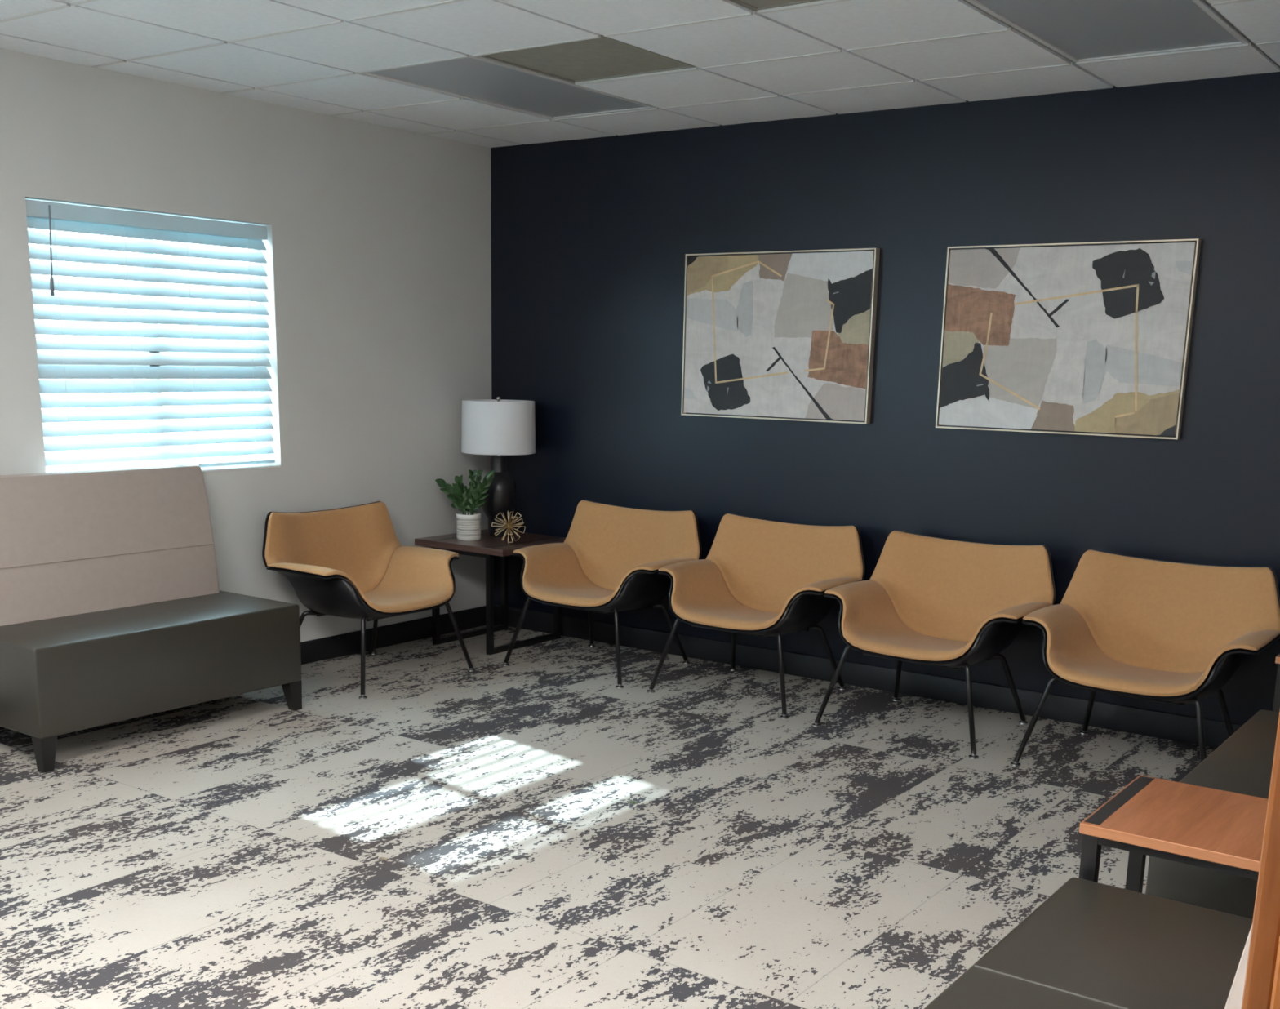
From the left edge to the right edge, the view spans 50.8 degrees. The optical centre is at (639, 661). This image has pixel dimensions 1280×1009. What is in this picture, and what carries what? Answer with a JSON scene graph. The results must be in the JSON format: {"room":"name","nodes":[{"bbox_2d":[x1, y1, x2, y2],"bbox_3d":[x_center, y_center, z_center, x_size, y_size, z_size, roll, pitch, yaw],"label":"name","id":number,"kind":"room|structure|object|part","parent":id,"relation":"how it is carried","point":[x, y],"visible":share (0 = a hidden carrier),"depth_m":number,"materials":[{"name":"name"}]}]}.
{"room":"lobby","nodes":[
{"label":"lobby","id":0,"kind":"room"},
{"bbox_2d":[0,48,492,642],"bbox_3d":[-3.266,-0.810,4.216,0.140,2.790,8.420,10,15,35],"label":"wall","id":1,"kind":"structure","parent":0,"point":[378,244],"depth_m":6.34,"materials":[{"name":"beige paint"}]},
{"bbox_2d":[29,199,280,472],"bbox_3d":[-2.068,-1.353,5.774,0.129,1.091,1.176,10,15,35],"label":"window","id":2,"kind":"structure","parent":1,"relation":"in","point":[158,462],"depth_m":5.97,"materials":[{"name":"white"}]},
{"bbox_2d":[25,199,275,472],"bbox_3d":[-2.042,-1.353,5.744,0.084,1.060,1.152,10,15,35],"label":"window blind","id":3,"kind":"object","parent":2,"relation":"attached to","point":[41,215],"visible":0.84,"depth_m":5.70,"materials":[{"name":"white plastic"}]},
{"bbox_3d":[-2.304,-1.256,5.378,0.002,1.010,0.002,7,14,26],"label":"ladder cord","id":4,"kind":"part","parent":3,"relation":"part of","materials":[{"name":"white fabric"}]},
{"bbox_3d":[-2.123,-1.308,5.624,0.002,1.010,0.002,7,14,26],"label":"ladder cord","id":5,"kind":"part","parent":3,"relation":"part of","materials":[{"name":"white fabric"}]},
{"bbox_3d":[-2.063,-0.845,5.867,0.044,0.016,1.152,10,15,35],"label":"rail","id":6,"kind":"part","parent":3,"relation":"part of","materials":[{"name":"white plastic"}]},
{"bbox_3d":[-1.947,-1.358,5.862,0.002,1.010,0.002,13,18,43],"label":"ladder cord","id":7,"kind":"part","parent":3,"relation":"part of","materials":[{"name":"white fabric"}]},
{"bbox_3d":[-1.760,-1.411,6.117,0.002,1.010,0.002,13,18,43],"label":"ladder cord","id":8,"kind":"part","parent":3,"relation":"part of","materials":[{"name":"white fabric"}]},
{"bbox_3d":[-2.062,-0.824,5.880,0.088,0.012,1.174,10,15,35],"label":"sill","id":9,"kind":"part","parent":2,"relation":"part of","materials":[{"name":"white paint"}]},
{"bbox_2d":[0,605,485,729],"bbox_3d":[-3.239,0.412,4.432,0.011,0.112,8.189,10,15,35],"label":"baseboard","id":10,"kind":"structure","parent":1,"relation":"attached to","point":[348,643],"depth_m":7.04,"materials":[{"name":"black plastic"}]},
{"bbox_2d":[0,623,1217,1008],"bbox_3d":[-0.485,1.004,2.535,6.800,0.100,8.200,10,15,35],"label":"floor","id":11,"kind":"structure","parent":0,"point":[224,853],"depth_m":4.27,"materials":[{"name":"carpet"}]},
{"bbox_2d":[0,463,302,773],"bbox_3d":[-2.041,-0.236,5.375,0.642,1.012,1.193,10,15,35],"label":"upholstered bench","id":12,"kind":"object","parent":11,"relation":"on","point":[113,608],"visible":1,"depth_m":5.32,"materials":[{"name":"grey leather"}]},
{"bbox_3d":[-2.146,0.330,4.864,0.062,0.127,0.064,10,15,35],"label":"leg","id":13,"kind":"part","parent":12,"relation":"part of","materials":[{"name":"black wood"}]},
{"bbox_3d":[-2.225,-0.491,5.461,0.171,0.560,1.098,10,15,35],"label":"backrest","id":14,"kind":"part","parent":12,"relation":"part of","materials":[{"name":"beige fabric"}]},
{"bbox_3d":[-2.036,-0.024,5.416,0.620,0.331,1.193,10,15,35],"label":"seat","id":15,"kind":"part","parent":12,"relation":"part of","materials":[{"name":"grey leather"}]},
{"bbox_3d":[-1.489,0.143,5.755,0.062,0.127,0.064,10,15,35],"label":"leg","id":16,"kind":"part","parent":12,"relation":"part of","materials":[{"name":"black wood"}]},
{"bbox_2d":[262,501,475,698],"bbox_3d":[-1.276,-0.322,6.359,0.680,0.778,0.866,10,15,35],"label":"lounge chair","id":17,"kind":"object","parent":11,"relation":"on","point":[351,562],"visible":0.99,"depth_m":6.44,"materials":[{"name":"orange fabric"}]},
{"bbox_3d":[-1.602,-0.092,6.346,0.232,0.303,0.050,-1,13,-8],"label":"leg","id":18,"kind":"part","parent":17,"relation":"part of","materials":[{"name":"black metal"}]},
{"bbox_3d":[-1.471,-0.519,6.461,0.167,0.442,0.840,10,15,35],"label":"backrest","id":19,"kind":"part","parent":17,"relation":"part of","materials":[{"name":"yellow fabric"}]},
{"bbox_3d":[-1.256,-0.236,6.362,0.377,0.044,0.420,10,15,35],"label":"under frame","id":20,"kind":"part","parent":17,"relation":"part of","materials":[{"name":"black metal"}]},
{"bbox_3d":[-1.228,-0.372,6.313,0.540,0.238,0.862,10,15,35],"label":"seat","id":21,"kind":"part","parent":17,"relation":"part of","materials":[{"name":"yellow fabric"}]},
{"bbox_3d":[-1.230,-0.037,6.045,0.041,0.342,0.227,2,13,4],"label":"leg","id":22,"kind":"part","parent":17,"relation":"part of","materials":[{"name":"black metal"}]},
{"bbox_3d":[-1.323,-0.171,6.725,0.050,0.303,0.232,-1,13,-10],"label":"leg","id":23,"kind":"part","parent":17,"relation":"part of","materials":[{"name":"black metal"}]},
{"bbox_3d":[-0.915,-0.127,6.473,0.227,0.342,0.041,-4,14,-22],"label":"leg","id":24,"kind":"part","parent":17,"relation":"part of","materials":[{"name":"black metal"}]},
{"bbox_2d":[378,857,387,861],"bbox_3d":[-0.774,0.597,4.071,0.033,0.008,0.010,10,15,35],"label":"paper scrap","id":25,"kind":"object","parent":11,"relation":"on","point":[380,858],"visible":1,"depth_m":4.07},
{"bbox_2d":[414,528,566,654],"bbox_3d":[-0.763,-0.379,7.176,0.615,0.553,0.595,10,15,35],"label":"side table","id":26,"kind":"object","parent":11,"relation":"on","point":[487,547],"visible":0.66,"depth_m":7.04,"materials":[{"name":"brown wood"}]},
{"bbox_3d":[-0.913,-0.559,6.906,0.352,0.020,0.022,10,15,35],"label":"rail","id":27,"kind":"part","parent":26,"relation":"part of","materials":[{"name":"brown wood"}]},
{"bbox_2d":[435,469,494,541],"bbox_3d":[-0.912,-0.819,7.019,0.312,0.368,0.132,1,13,-1],"label":"potted plant","id":28,"kind":"object","parent":26,"relation":"on","point":[468,524],"visible":1,"depth_m":7.00,"materials":[{"name":"green plant"}]},
{"bbox_3d":[-0.896,-0.705,7.045,0.132,0.135,0.132,10,15,35],"label":"pot","id":29,"kind":"part","parent":28,"relation":"part of","materials":[{"name":"white ceramic"}]},
{"bbox_3d":[-0.913,-0.389,7.285,0.028,0.518,0.571,10,15,35],"label":"sled frame","id":30,"kind":"part","parent":26,"relation":"part of","materials":[{"name":"black metal"}]},
{"bbox_2d":[461,396,535,537],"bbox_3d":[-0.750,-1.033,7.153,0.391,0.733,0.391,10,15,35],"label":"table lamp","id":31,"kind":"object","parent":26,"relation":"on","point":[500,427],"visible":0.89,"depth_m":6.98,"materials":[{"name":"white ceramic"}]},
{"bbox_3d":[-0.746,-1.238,7.107,0.391,0.270,0.391,10,15,35],"label":"lamp shade","id":32,"kind":"part","parent":31,"relation":"part of","materials":[{"name":"white fabric"}]},
{"bbox_2d":[491,511,525,542],"bbox_3d":[-0.674,-0.694,6.943,0.173,0.162,0.169,10,15,35],"label":"starburst ornament","id":33,"kind":"object","parent":26,"relation":"on","point":[509,525],"visible":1,"depth_m":6.94,"materials":[{"name":"gold metal"}]},
{"bbox_3d":[-0.605,-0.334,7.069,0.028,0.518,0.571,10,15,35],"label":"sled frame","id":34,"kind":"part","parent":26,"relation":"part of","materials":[{"name":"black metal"}]},
{"bbox_2d":[502,499,702,688],"bbox_3d":[-0.185,-0.362,6.640,0.866,0.778,0.680,10,15,35],"label":"lounge chair","id":35,"kind":"object","parent":11,"relation":"on","point":[610,559],"visible":0.93,"depth_m":6.73,"materials":[{"name":"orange fabric"}]},
{"bbox_3d":[-0.558,-0.156,6.635,0.227,0.342,0.041,2,13,4],"label":"leg","id":36,"kind":"part","parent":35,"relation":"part of","materials":[{"name":"black metal"}]},
{"bbox_3d":[-0.253,-0.211,7.003,0.050,0.303,0.232,-1,13,-8],"label":"leg","id":37,"kind":"part","parent":35,"relation":"part of","materials":[{"name":"black metal"}]},
{"bbox_3d":[-0.203,-0.276,6.637,0.420,0.044,0.377,10,15,35],"label":"under frame","id":38,"kind":"part","parent":35,"relation":"part of","materials":[{"name":"black metal"}]},
{"bbox_3d":[-0.218,-0.411,6.581,0.862,0.238,0.540,10,15,35],"label":"seat","id":39,"kind":"part","parent":35,"relation":"part of","materials":[{"name":"yellow fabric"}]},
{"bbox_3d":[-0.121,-0.078,6.329,0.041,0.342,0.227,-4,14,-22],"label":"leg","id":40,"kind":"part","parent":35,"relation":"part of","materials":[{"name":"black metal"}]},
{"bbox_3d":[-0.039,-0.565,6.797,0.840,0.442,0.167,10,15,35],"label":"backrest","id":41,"kind":"part","parent":35,"relation":"part of","materials":[{"name":"yellow fabric"}]},
{"bbox_3d":[0.134,-0.143,6.732,0.232,0.303,0.050,-1,13,-10],"label":"leg","id":42,"kind":"part","parent":35,"relation":"part of","materials":[{"name":"black metal"}]},
{"bbox_2d":[628,800,637,804],"bbox_3d":[-0.021,0.485,4.642,0.030,0.008,0.026,10,15,35],"label":"crumb","id":43,"kind":"object","parent":11,"relation":"on","point":[632,802],"visible":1,"depth_m":4.64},
{"bbox_2d":[646,512,865,719],"bbox_3d":[0.531,-0.241,6.166,0.866,0.778,0.680,10,15,35],"label":"lounge chair","id":44,"kind":"object","parent":11,"relation":"on","point":[758,577],"visible":0.96,"depth_m":6.26,"materials":[{"name":"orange fabric"}]},
{"bbox_3d":[0.158,-0.035,6.160,0.227,0.342,0.041,2,13,4],"label":"leg","id":45,"kind":"part","parent":44,"relation":"part of","materials":[{"name":"black metal"}]},
{"bbox_3d":[0.463,-0.090,6.528,0.050,0.303,0.232,-1,13,-8],"label":"leg","id":46,"kind":"part","parent":44,"relation":"part of","materials":[{"name":"black metal"}]},
{"bbox_3d":[0.513,-0.155,6.163,0.420,0.044,0.377,10,15,35],"label":"under frame","id":47,"kind":"part","parent":44,"relation":"part of","materials":[{"name":"black metal"}]},
{"bbox_3d":[0.498,-0.290,6.107,0.862,0.238,0.540,10,15,35],"label":"seat","id":48,"kind":"part","parent":44,"relation":"part of","materials":[{"name":"yellow fabric"}]},
{"bbox_3d":[0.595,0.043,5.855,0.041,0.342,0.227,-4,14,-22],"label":"leg","id":49,"kind":"part","parent":44,"relation":"part of","materials":[{"name":"black metal"}]},
{"bbox_3d":[0.677,-0.444,6.323,0.840,0.442,0.167,10,15,35],"label":"backrest","id":50,"kind":"part","parent":44,"relation":"part of","materials":[{"name":"yellow fabric"}]},
{"bbox_3d":[0.850,-0.021,6.258,0.232,0.303,0.050,-1,13,-10],"label":"leg","id":51,"kind":"part","parent":44,"relation":"part of","materials":[{"name":"black metal"}]},
{"bbox_2d":[811,529,1055,759],"bbox_3d":[1.225,-0.108,5.636,0.866,0.778,0.680,11,16,36],"label":"lounge chair","id":52,"kind":"object","parent":11,"relation":"on","point":[953,604],"visible":0.98,"depth_m":5.74,"materials":[{"name":"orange fabric"}]},
{"bbox_3d":[0.852,0.097,5.640,0.227,0.342,0.041,2,13,5],"label":"leg","id":53,"kind":"part","parent":52,"relation":"part of","materials":[{"name":"black metal"}]},
{"bbox_3d":[1.166,0.043,6.000,0.050,0.303,0.232,0,13,-7],"label":"leg","id":54,"kind":"part","parent":52,"relation":"part of","materials":[{"name":"black metal"}]},
{"bbox_3d":[1.207,-0.022,5.633,0.420,0.044,0.377,11,16,36],"label":"under frame","id":55,"kind":"part","parent":52,"relation":"part of","materials":[{"name":"black metal"}]},
{"bbox_3d":[1.192,-0.156,5.577,0.862,0.238,0.540,11,16,36],"label":"seat","id":56,"kind":"part","parent":52,"relation":"part of","materials":[{"name":"yellow fabric"}]},
{"bbox_3d":[1.280,0.177,5.323,0.041,0.342,0.227,-4,14,-20],"label":"leg","id":57,"kind":"part","parent":52,"relation":"part of","materials":[{"name":"black metal"}]},
{"bbox_3d":[1.376,-0.309,5.789,0.840,0.442,0.167,11,16,36],"label":"backrest","id":58,"kind":"part","parent":52,"relation":"part of","materials":[{"name":"yellow fabric"}]},
{"bbox_3d":[1.546,0.114,5.719,0.232,0.303,0.050,-1,13,-9],"label":"leg","id":59,"kind":"part","parent":52,"relation":"part of","materials":[{"name":"black metal"}]},
{"bbox_2d":[924,877,1253,1008],"bbox_3d":[0.875,0.540,2.229,0.690,0.994,1.110,10,15,35],"label":"upholstered bench","id":60,"kind":"object","parent":11,"relation":"on","point":[1091,944],"visible":0.95,"depth_m":2.47,"materials":[{"name":"grey leather"}]},
{"bbox_3d":[1.075,0.364,2.042,0.203,0.560,1.015,10,15,35],"label":"backrest","id":61,"kind":"part","parent":60,"relation":"part of","materials":[{"name":"beige fabric"}]},
{"bbox_2d":[1009,549,1279,766],"bbox_3d":[1.924,0.019,5.138,0.866,0.778,0.680,10,16,36],"label":"lounge chair","id":62,"kind":"object","parent":11,"relation":"on","point":[1150,629],"visible":0.99,"depth_m":5.24,"materials":[{"name":"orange fabric"}]},
{"bbox_3d":[1.551,0.224,5.139,0.227,0.342,0.041,2,13,4],"label":"leg","id":63,"kind":"part","parent":62,"relation":"part of","materials":[{"name":"black metal"}]},
{"bbox_3d":[1.862,0.170,5.502,0.050,0.303,0.232,0,13,-7],"label":"leg","id":64,"kind":"part","parent":62,"relation":"part of","materials":[{"name":"black metal"}]},
{"bbox_3d":[1.907,0.105,5.136,0.420,0.044,0.377,10,16,36],"label":"under frame","id":65,"kind":"part","parent":62,"relation":"part of","materials":[{"name":"black metal"}]},
{"bbox_3d":[1.891,-0.030,5.080,0.862,0.238,0.540,10,16,36],"label":"seat","id":66,"kind":"part","parent":62,"relation":"part of","materials":[{"name":"yellow fabric"}]},
{"bbox_3d":[2.074,-0.183,5.293,0.840,0.442,0.167,10,16,36],"label":"backrest","id":67,"kind":"part","parent":62,"relation":"part of","materials":[{"name":"yellow fabric"}]},
{"bbox_3d":[1.982,0.303,4.827,0.041,0.342,0.227,-4,14,-21],"label":"leg","id":68,"kind":"part","parent":62,"relation":"part of","materials":[{"name":"black metal"}]},
{"bbox_3d":[2.244,0.240,5.225,0.232,0.303,0.050,-1,13,-9],"label":"leg","id":69,"kind":"part","parent":62,"relation":"part of","materials":[{"name":"black metal"}]},
{"bbox_2d":[1079,775,1268,893],"bbox_3d":[1.305,0.619,2.930,0.607,0.551,0.440,10,15,35],"label":"side table","id":70,"kind":"object","parent":11,"relation":"on","point":[1199,826],"visible":0.78,"depth_m":2.88,"materials":[{"name":"brown wood"}]},
{"bbox_3d":[1.077,0.590,3.093,0.032,0.526,0.416,10,15,35],"label":"sled frame","id":71,"kind":"part","parent":70,"relation":"part of","materials":[{"name":"black metal"}]},
{"bbox_3d":[1.196,0.416,2.725,0.528,0.020,0.026,10,15,35],"label":"rail","id":72,"kind":"part","parent":70,"relation":"part of","materials":[{"name":"black metal"}]},
{"bbox_2d":[1145,709,1279,919],"bbox_3d":[1.920,0.243,3.646,0.687,0.994,1.200,10,15,35],"label":"upholstered bench","id":73,"kind":"object","parent":11,"relation":"on","point":[1242,764],"visible":0.24,"depth_m":3.49,"materials":[{"name":"grey leather"}]},
{"bbox_2d":[1272,653,1279,711],"bbox_3d":[2.575,0.245,4.709,0.602,0.551,0.595,10,15,35],"label":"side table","id":74,"kind":"object","parent":11,"relation":"on","point":[1276,707],"visible":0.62,"depth_m":4.61,"materials":[{"name":"brown wood"}]},
{"bbox_2d":[0,0,1279,147],"bbox_3d":[-0.432,-1.579,1.954,6.800,0.063,8.200,10,15,35],"label":"ceiling","id":75,"kind":"structure","parent":0,"point":[824,57],"depth_m":4.84,"materials":[{"name":"tile"}]},
{"bbox_2d":[363,54,656,119],"bbox_3d":[-0.514,-2.398,5.609,0.588,0.043,1.197,10,15,35],"label":"ceiling light","id":76,"kind":"object","parent":75,"relation":"attached to","point":[478,78],"visible":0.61,"depth_m":5.57,"materials":[{"name":"white plastic"}]},
{"bbox_2d":[479,34,696,82],"bbox_3d":[-0.198,-2.253,5.023,0.588,0.026,0.588,10,15,35],"label":"ceiling vent","id":77,"kind":"object","parent":75,"relation":"in","point":[603,57],"visible":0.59,"depth_m":5.03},
{"bbox_2d":[733,0,822,10],"bbox_3d":[0.434,-1.976,3.848,0.588,0.026,0.588,10,15,35],"label":"ceiling vent","id":78,"kind":"object","parent":75,"relation":"in","point":[757,5],"visible":1,"depth_m":4.17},
{"bbox_2d":[740,0,804,7],"bbox_3d":[0.434,-1.970,3.849,0.566,0.006,0.566,10,15,35],"label":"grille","id":79,"kind":"object","parent":78,"relation":"attached to","point":[750,3],"depth_m":4.17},
{"bbox_2d":[966,0,1248,62],"bbox_3d":[1.463,-2.046,4.227,0.588,0.043,1.197,10,15,35],"label":"ceiling light","id":80,"kind":"object","parent":75,"relation":"attached to","point":[1078,30],"visible":0.84,"depth_m":4.35,"materials":[{"name":"white plastic"}]},
{"bbox_2d":[490,71,1279,724],"bbox_3d":[2.015,-0.993,5.514,6.900,2.790,0.120,10,15,35],"label":"wall","id":81,"kind":"structure","parent":0,"point":[592,238],"depth_m":5.96,"materials":[{"name":"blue paint"}]},
{"bbox_2d":[680,248,879,423],"bbox_3d":[0.633,-1.524,6.319,1.012,0.766,0.038,10,15,35],"label":"framed painting","id":82,"kind":"object","parent":81,"relation":"attached to","point":[779,335],"visible":1,"depth_m":6.28,"materials":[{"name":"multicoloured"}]},
{"bbox_2d":[493,604,1242,747],"bbox_3d":[1.170,0.088,6.281,4.970,0.112,0.011,10,15,35],"label":"baseboard","id":83,"kind":"structure","parent":81,"relation":"attached to","point":[1172,726],"depth_m":6.24,"materials":[{"name":"black plastic"}]},
{"bbox_2d":[935,238,1201,439],"bbox_3d":[1.730,-1.326,5.552,1.024,0.762,0.038,10,15,35],"label":"framed painting","id":84,"kind":"object","parent":81,"relation":"attached to","point":[1091,338],"visible":1,"depth_m":5.51,"materials":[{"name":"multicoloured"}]},
{"bbox_3d":[0.864,-0.078,1.314,0.120,2.600,8.200,10,15,35],"label":"wall","id":85,"kind":"structure","parent":0,"visible":0},
{"bbox_2d":[1241,711,1279,1008],"bbox_3d":[0.000,0.327,0.303,0.018,2.220,1.398,10,15,35],"label":"trim","id":86,"kind":"structure","parent":85,"relation":"attached to","point":[1265,928],"depth_m":0.77,"materials":[{"name":"orange wood"}]},
{"bbox_2d":[1270,936,1279,1008],"bbox_3d":[0.055,0.371,0.271,0.122,2.150,1.248,10,15,35],"label":"trim","id":87,"kind":"structure","parent":85,"relation":"attached to","point":[1275,999],"depth_m":0.77,"materials":[{"name":"orange wood"}]},
{"label":"outside","id":88,"kind":"structure","parent":0,"visible":0},
{"bbox_2d":[45,458,208,471],"bbox_3d":[-7.752,-0.611,10.194,13.860,0.100,20.000,10,15,35],"label":"ground","id":89,"kind":"structure","parent":88,"point":[68,467],"depth_m":20.60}
]}

